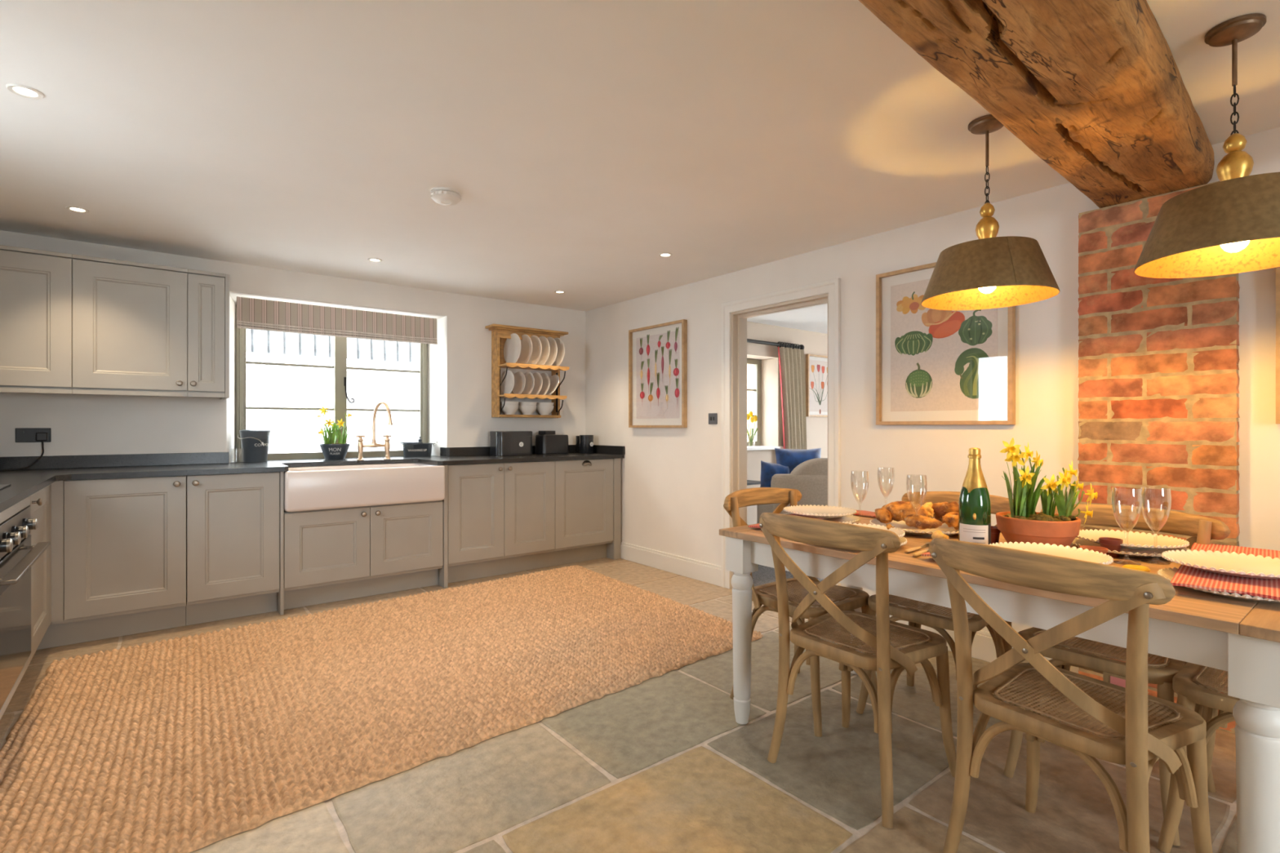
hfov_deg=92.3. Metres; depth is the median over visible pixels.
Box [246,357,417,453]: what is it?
wall
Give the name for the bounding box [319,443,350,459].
pot
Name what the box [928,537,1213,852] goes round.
dining chair
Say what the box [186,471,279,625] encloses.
base cabinet
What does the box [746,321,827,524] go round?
wall
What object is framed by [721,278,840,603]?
trim
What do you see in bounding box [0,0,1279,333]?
ceiling
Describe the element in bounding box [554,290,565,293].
recessed light
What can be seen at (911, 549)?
spoon
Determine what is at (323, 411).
flower
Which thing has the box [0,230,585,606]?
wall
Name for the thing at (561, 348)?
plate
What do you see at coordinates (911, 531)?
platter
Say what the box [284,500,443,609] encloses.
base cabinet
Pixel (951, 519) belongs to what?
bread loaf
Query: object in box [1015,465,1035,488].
flower
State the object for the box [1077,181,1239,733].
brick pillar
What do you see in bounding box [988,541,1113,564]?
plate
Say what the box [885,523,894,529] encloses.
bread chunk
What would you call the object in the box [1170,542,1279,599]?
napkin
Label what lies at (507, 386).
plate
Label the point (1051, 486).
flower
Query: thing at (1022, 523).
daffodils
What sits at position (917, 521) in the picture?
bread roll
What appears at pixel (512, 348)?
plate
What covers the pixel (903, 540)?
plate
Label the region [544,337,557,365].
plate
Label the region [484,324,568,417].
plate rack
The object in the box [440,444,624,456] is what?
upstand
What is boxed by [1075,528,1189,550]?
plate
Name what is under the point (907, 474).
champagne flute
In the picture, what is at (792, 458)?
throw cushion
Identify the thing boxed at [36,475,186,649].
base cabinet
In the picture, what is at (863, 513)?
napkin
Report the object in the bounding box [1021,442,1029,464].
flower
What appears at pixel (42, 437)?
plug
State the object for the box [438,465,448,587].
end panel
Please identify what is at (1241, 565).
plate
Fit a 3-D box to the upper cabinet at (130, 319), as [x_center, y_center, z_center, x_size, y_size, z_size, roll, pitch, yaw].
[-3.042,-0.568,3.686,0.515,0.775,0.383,0,0,-38]
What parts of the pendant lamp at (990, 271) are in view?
rod, bulb, chain, lamp shade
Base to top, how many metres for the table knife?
0.011 m
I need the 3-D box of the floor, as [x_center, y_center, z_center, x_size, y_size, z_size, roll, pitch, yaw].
[1.951,1.218,2.723,8.700,0.104,8.100,0,0,-38]
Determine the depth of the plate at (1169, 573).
1.45 m
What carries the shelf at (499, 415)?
attached to the plate rack
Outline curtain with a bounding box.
[777,346,806,449]
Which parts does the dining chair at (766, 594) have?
post, rail, post, cane panel, seat, leg, leg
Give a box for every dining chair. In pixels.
[723,487,877,737]
[759,512,956,828]
[856,491,1013,714]
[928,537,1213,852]
[1003,504,1230,845]
[1156,662,1239,852]
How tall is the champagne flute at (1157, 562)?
0.226 m
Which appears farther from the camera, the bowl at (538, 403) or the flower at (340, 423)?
the bowl at (538, 403)
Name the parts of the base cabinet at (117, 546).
door, knob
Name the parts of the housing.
rail, rail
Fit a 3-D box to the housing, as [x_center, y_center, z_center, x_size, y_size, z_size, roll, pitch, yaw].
[-2.552,0.723,2.098,0.570,0.890,0.900,0,0,-38]
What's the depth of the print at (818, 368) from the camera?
7.23 m
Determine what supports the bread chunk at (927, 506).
on the platter at (911, 531)
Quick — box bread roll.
[904,514,942,529]
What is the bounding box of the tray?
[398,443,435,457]
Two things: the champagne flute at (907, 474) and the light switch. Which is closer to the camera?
the champagne flute at (907, 474)
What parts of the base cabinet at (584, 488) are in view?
cup handle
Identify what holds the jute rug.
on the floor
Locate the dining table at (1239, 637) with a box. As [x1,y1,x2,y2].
[719,515,1279,852]
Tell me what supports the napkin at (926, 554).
on the dining table at (1239, 637)
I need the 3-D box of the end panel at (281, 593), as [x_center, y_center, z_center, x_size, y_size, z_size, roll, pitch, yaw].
[-2.399,0.724,4.036,0.019,0.892,0.575,0,0,-38]
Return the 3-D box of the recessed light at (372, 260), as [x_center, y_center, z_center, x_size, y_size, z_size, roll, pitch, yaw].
[-1.764,-1.107,4.090,0.090,0.006,0.090,0,0,-38]
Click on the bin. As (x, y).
(502, 443)
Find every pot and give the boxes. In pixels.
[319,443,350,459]
[991,525,1000,543]
[995,511,1080,546]
[1079,545,1107,554]
[1098,537,1123,557]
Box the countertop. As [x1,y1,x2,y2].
[0,452,624,512]
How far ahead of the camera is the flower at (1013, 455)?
2.04 m
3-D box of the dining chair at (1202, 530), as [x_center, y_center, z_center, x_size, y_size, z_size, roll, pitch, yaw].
[1.564,0.730,2.046,0.532,0.888,0.535,0,0,-38]
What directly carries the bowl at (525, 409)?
on the plate rack
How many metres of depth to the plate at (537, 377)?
5.43 m
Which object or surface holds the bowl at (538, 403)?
on the bowl at (542, 410)
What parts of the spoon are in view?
handle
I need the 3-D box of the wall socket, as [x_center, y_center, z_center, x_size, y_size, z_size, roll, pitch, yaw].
[-3.508,0.050,3.552,0.148,0.082,0.012,0,0,-38]
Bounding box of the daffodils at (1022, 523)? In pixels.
[995,437,1097,546]
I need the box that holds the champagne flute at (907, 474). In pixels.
[906,474,927,536]
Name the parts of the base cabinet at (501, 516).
door, door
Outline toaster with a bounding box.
[535,431,568,454]
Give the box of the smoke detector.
[430,186,461,205]
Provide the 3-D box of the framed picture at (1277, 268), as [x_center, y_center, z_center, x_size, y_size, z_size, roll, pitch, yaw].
[2.566,-0.437,1.993,0.040,0.855,0.700,0,0,-38]
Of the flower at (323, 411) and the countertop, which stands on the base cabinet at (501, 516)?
the countertop
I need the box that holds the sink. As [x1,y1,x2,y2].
[284,462,444,511]
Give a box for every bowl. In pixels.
[500,401,519,404]
[500,404,519,414]
[518,401,537,405]
[518,404,537,414]
[536,402,554,405]
[536,405,554,415]
[920,542,930,547]
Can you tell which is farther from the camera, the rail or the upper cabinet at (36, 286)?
the rail
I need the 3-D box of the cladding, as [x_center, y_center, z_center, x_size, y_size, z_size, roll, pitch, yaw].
[-4.427,-1.240,6.004,8.990,0.960,0.130,0,0,-38]
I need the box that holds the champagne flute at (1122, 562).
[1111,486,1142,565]
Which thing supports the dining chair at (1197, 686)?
on the floor
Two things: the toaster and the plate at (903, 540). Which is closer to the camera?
the plate at (903, 540)
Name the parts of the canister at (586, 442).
lid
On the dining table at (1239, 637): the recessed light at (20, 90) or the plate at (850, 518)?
the plate at (850, 518)
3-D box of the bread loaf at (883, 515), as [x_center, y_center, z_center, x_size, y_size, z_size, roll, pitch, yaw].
[0.985,0.356,2.487,0.067,0.061,0.186,0,0,11]
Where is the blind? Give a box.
[236,296,437,443]
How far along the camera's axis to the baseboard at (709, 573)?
4.89 m
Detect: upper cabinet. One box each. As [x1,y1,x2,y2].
[0,244,72,394]
[71,253,187,396]
[187,269,229,399]
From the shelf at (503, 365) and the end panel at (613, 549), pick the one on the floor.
the end panel at (613, 549)
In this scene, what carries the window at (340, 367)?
in the wall at (460, 365)
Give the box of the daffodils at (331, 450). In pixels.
[317,406,353,459]
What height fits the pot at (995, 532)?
0.060 m
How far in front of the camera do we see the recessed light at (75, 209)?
3.13 m
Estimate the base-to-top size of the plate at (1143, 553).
0.026 m
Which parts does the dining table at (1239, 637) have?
leg, leg, leg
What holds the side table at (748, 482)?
on the floor
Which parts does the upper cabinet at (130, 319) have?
cornice, knob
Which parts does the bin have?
lid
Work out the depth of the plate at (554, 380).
5.54 m
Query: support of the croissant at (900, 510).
on the platter at (911, 531)
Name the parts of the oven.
knob, knob, control panel, door, knob, knob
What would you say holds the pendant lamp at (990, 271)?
hanging from the ceiling
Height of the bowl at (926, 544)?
0.010 m
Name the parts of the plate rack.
cornice, rail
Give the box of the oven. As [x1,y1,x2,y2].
[0,506,50,710]
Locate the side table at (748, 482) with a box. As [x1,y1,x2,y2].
[746,480,760,484]
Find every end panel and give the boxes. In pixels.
[277,471,284,615]
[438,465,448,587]
[606,457,620,559]
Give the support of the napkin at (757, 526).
on the dining table at (1239, 637)
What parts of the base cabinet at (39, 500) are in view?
knob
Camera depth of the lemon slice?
1.75 m
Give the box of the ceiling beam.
[858,0,1214,208]
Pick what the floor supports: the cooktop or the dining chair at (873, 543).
the dining chair at (873, 543)
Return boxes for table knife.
[912,548,928,556]
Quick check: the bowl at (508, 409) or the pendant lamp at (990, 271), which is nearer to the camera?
the pendant lamp at (990, 271)
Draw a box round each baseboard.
[621,542,721,586]
[838,600,1079,673]
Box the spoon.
[904,542,930,552]
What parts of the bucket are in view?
wire handle, lid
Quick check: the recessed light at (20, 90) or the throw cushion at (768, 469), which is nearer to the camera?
the recessed light at (20, 90)
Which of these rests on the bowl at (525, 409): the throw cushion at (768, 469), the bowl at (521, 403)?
the bowl at (521, 403)
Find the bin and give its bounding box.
[489,431,532,456]
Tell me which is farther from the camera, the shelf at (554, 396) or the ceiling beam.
the shelf at (554, 396)
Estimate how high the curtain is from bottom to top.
1.975 m
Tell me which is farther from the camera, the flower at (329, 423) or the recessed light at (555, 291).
the recessed light at (555, 291)
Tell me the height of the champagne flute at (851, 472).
0.226 m
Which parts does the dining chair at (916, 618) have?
leg, post, seat, cane panel, rail, leg, post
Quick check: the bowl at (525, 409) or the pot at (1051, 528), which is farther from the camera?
the bowl at (525, 409)
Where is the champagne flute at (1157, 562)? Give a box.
[1139,486,1171,564]
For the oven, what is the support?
in the housing
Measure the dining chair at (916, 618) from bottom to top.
0.888 m
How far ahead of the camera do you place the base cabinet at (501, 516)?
4.74 m
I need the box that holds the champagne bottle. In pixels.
[958,447,991,544]
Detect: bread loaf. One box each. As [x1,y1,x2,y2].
[874,507,893,523]
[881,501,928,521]
[931,502,958,520]
[938,511,958,529]
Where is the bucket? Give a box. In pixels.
[237,423,271,462]
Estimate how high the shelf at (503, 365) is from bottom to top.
0.036 m
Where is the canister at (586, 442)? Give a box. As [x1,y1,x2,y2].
[579,435,593,453]
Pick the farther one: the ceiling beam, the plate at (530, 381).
the plate at (530, 381)
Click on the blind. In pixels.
(251, 313)
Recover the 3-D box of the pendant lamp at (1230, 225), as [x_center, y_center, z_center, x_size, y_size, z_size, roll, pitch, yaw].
[1.656,-0.787,1.710,0.438,0.644,0.438,0,0,-38]
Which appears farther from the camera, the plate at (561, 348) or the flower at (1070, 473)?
the plate at (561, 348)
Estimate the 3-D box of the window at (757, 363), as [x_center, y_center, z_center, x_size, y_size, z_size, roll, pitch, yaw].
[0.992,-0.270,6.705,0.950,0.980,0.070,0,0,-38]
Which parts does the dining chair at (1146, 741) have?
post, leg, rail, cane panel, seat, post, leg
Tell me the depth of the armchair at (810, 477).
5.09 m
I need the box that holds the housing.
[0,496,30,719]
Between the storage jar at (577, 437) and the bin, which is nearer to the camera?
the bin
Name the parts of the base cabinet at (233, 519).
knob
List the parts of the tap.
handle, spout, handle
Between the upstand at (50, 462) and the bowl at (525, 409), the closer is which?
the upstand at (50, 462)
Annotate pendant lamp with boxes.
[920,114,1059,310]
[1133,13,1279,278]
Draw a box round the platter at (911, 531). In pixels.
[869,517,958,536]
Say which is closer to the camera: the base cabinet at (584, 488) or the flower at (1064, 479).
the flower at (1064, 479)
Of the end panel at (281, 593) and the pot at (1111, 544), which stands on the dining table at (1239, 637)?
the pot at (1111, 544)
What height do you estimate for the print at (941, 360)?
0.707 m
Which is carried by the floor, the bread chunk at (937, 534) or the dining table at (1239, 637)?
the dining table at (1239, 637)
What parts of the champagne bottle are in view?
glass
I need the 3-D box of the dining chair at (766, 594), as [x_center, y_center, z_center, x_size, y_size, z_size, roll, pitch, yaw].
[0.680,0.730,2.653,0.535,0.888,0.532,0,0,-39]
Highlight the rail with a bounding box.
[746,338,804,349]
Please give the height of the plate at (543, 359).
0.276 m
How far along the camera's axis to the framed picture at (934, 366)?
3.26 m
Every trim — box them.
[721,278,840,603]
[731,293,828,588]
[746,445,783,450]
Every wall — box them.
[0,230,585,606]
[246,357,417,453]
[585,126,1279,648]
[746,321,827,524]
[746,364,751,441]
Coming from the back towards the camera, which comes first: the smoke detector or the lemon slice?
the smoke detector
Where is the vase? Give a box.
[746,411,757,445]
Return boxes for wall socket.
[15,427,51,442]
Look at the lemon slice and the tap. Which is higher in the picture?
the tap
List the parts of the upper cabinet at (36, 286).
cornice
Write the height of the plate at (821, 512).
0.025 m
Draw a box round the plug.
[0,432,48,471]
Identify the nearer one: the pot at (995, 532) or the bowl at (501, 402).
the pot at (995, 532)
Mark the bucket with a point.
(255, 443)
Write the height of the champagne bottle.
0.339 m
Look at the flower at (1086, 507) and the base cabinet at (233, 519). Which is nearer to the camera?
the flower at (1086, 507)
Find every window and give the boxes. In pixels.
[235,304,427,461]
[746,358,761,446]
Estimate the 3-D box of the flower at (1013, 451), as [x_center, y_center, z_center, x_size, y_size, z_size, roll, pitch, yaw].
[1.232,0.074,2.047,0.065,0.076,0.020,0,0,8]
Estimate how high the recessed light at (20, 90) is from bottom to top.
0.006 m
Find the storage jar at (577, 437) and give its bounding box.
[575,435,579,453]
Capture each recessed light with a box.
[5,83,44,99]
[65,205,88,213]
[367,257,382,262]
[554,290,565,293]
[658,253,672,257]
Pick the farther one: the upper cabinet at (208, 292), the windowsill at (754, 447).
the windowsill at (754, 447)
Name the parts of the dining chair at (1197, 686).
leg, seat, cane panel, leg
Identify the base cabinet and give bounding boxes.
[28,485,48,661]
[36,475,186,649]
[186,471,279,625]
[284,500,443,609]
[448,460,555,582]
[548,458,613,566]
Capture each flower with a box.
[319,406,328,414]
[324,417,334,427]
[336,418,344,427]
[1000,437,1021,459]
[1004,446,1026,467]
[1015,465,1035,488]
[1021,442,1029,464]
[1031,450,1039,469]
[1040,474,1058,496]
[1056,468,1069,490]
[1066,460,1073,478]
[1071,475,1078,496]
[1080,501,1088,524]
[1084,484,1093,506]
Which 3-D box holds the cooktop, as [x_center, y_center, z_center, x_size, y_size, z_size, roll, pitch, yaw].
[-2.650,0.245,2.218,0.465,0.006,0.550,0,0,-38]
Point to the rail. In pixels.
(755, 341)
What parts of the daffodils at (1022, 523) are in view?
stem, stem, stem, stem, stem, stem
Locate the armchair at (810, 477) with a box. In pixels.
[757,457,827,523]
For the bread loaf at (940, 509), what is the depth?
2.41 m
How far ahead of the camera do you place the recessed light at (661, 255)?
3.97 m
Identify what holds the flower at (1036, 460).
on the daffodils at (1022, 523)
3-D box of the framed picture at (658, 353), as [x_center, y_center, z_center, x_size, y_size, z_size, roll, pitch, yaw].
[0.135,-0.412,5.056,0.040,0.842,0.700,0,0,-38]
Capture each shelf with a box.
[497,362,568,371]
[497,393,567,399]
[497,414,560,417]
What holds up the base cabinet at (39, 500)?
on the floor
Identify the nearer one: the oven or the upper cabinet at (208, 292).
the oven
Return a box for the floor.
[0,557,1237,852]
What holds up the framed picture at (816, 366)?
attached to the wall at (814, 343)
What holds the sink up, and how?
in the countertop
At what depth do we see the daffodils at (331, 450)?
4.60 m
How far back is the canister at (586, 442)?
5.62 m
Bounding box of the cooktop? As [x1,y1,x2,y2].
[0,484,10,489]
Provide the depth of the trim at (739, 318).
4.44 m
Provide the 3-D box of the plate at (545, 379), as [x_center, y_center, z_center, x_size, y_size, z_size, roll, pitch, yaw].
[-0.866,-0.377,5.491,0.027,0.211,0.212,0,0,-45]
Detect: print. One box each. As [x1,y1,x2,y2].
[636,327,679,418]
[809,360,827,413]
[890,278,997,411]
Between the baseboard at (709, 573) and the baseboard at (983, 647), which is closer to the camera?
the baseboard at (983, 647)
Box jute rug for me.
[0,564,763,852]
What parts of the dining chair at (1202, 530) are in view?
leg, post, cane panel, seat, rail, leg, post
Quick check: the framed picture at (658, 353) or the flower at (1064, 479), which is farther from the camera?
the framed picture at (658, 353)
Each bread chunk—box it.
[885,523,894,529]
[921,502,934,517]
[931,530,949,539]
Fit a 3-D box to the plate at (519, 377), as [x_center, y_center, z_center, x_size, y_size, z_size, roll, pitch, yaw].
[-1.054,-0.377,5.342,0.027,0.211,0.212,0,0,-45]
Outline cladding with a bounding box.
[246,328,417,363]
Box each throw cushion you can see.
[760,460,789,487]
[774,448,821,474]
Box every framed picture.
[628,319,687,427]
[805,354,827,417]
[875,262,1015,424]
[1275,266,1279,423]
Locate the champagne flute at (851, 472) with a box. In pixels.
[850,471,869,524]
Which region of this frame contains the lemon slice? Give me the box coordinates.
[1122,564,1150,571]
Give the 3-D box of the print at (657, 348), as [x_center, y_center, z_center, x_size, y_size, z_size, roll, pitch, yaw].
[0.140,-0.426,5.060,0.002,0.723,0.552,0,0,-38]
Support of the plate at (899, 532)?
on the plate at (903, 540)
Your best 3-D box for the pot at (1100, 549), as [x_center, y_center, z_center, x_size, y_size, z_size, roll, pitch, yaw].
[1.406,0.393,1.905,0.073,0.034,0.073,0,0,-38]
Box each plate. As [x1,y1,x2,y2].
[501,370,514,393]
[503,333,520,363]
[512,371,525,394]
[516,334,532,364]
[522,371,534,394]
[526,335,541,364]
[530,372,542,395]
[535,336,549,364]
[537,372,550,395]
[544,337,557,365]
[545,374,559,395]
[551,337,564,366]
[783,504,857,518]
[783,512,860,523]
[844,522,905,537]
[899,537,906,546]
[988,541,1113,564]
[1071,537,1191,558]
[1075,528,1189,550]
[1157,567,1279,603]
[1161,549,1279,578]
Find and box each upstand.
[0,452,228,470]
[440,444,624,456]
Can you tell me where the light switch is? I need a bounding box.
[708,413,717,424]
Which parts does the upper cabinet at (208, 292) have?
knob, cornice, panel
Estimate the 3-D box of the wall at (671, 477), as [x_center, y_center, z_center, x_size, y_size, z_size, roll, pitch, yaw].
[2.018,0.020,2.840,0.150,2.500,8.000,0,0,-38]
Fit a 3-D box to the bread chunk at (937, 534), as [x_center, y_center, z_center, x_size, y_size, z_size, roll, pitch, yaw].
[1.062,0.390,2.175,0.045,0.044,0.058,0,0,-24]
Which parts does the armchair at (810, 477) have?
arm, backrest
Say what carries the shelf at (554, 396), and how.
attached to the plate rack
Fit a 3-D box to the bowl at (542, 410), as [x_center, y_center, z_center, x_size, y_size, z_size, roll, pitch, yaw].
[-0.860,-0.144,5.551,0.164,0.083,0.164,0,0,-38]
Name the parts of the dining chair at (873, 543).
post, rail, leg, cane panel, seat, post, leg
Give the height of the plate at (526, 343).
0.276 m
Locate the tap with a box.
[355,401,392,460]
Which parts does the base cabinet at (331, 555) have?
door, knob, knob, door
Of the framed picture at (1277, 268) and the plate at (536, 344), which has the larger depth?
the plate at (536, 344)
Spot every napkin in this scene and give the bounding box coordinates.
[748,511,859,528]
[853,510,875,517]
[920,551,931,556]
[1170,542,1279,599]
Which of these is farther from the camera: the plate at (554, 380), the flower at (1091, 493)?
the plate at (554, 380)

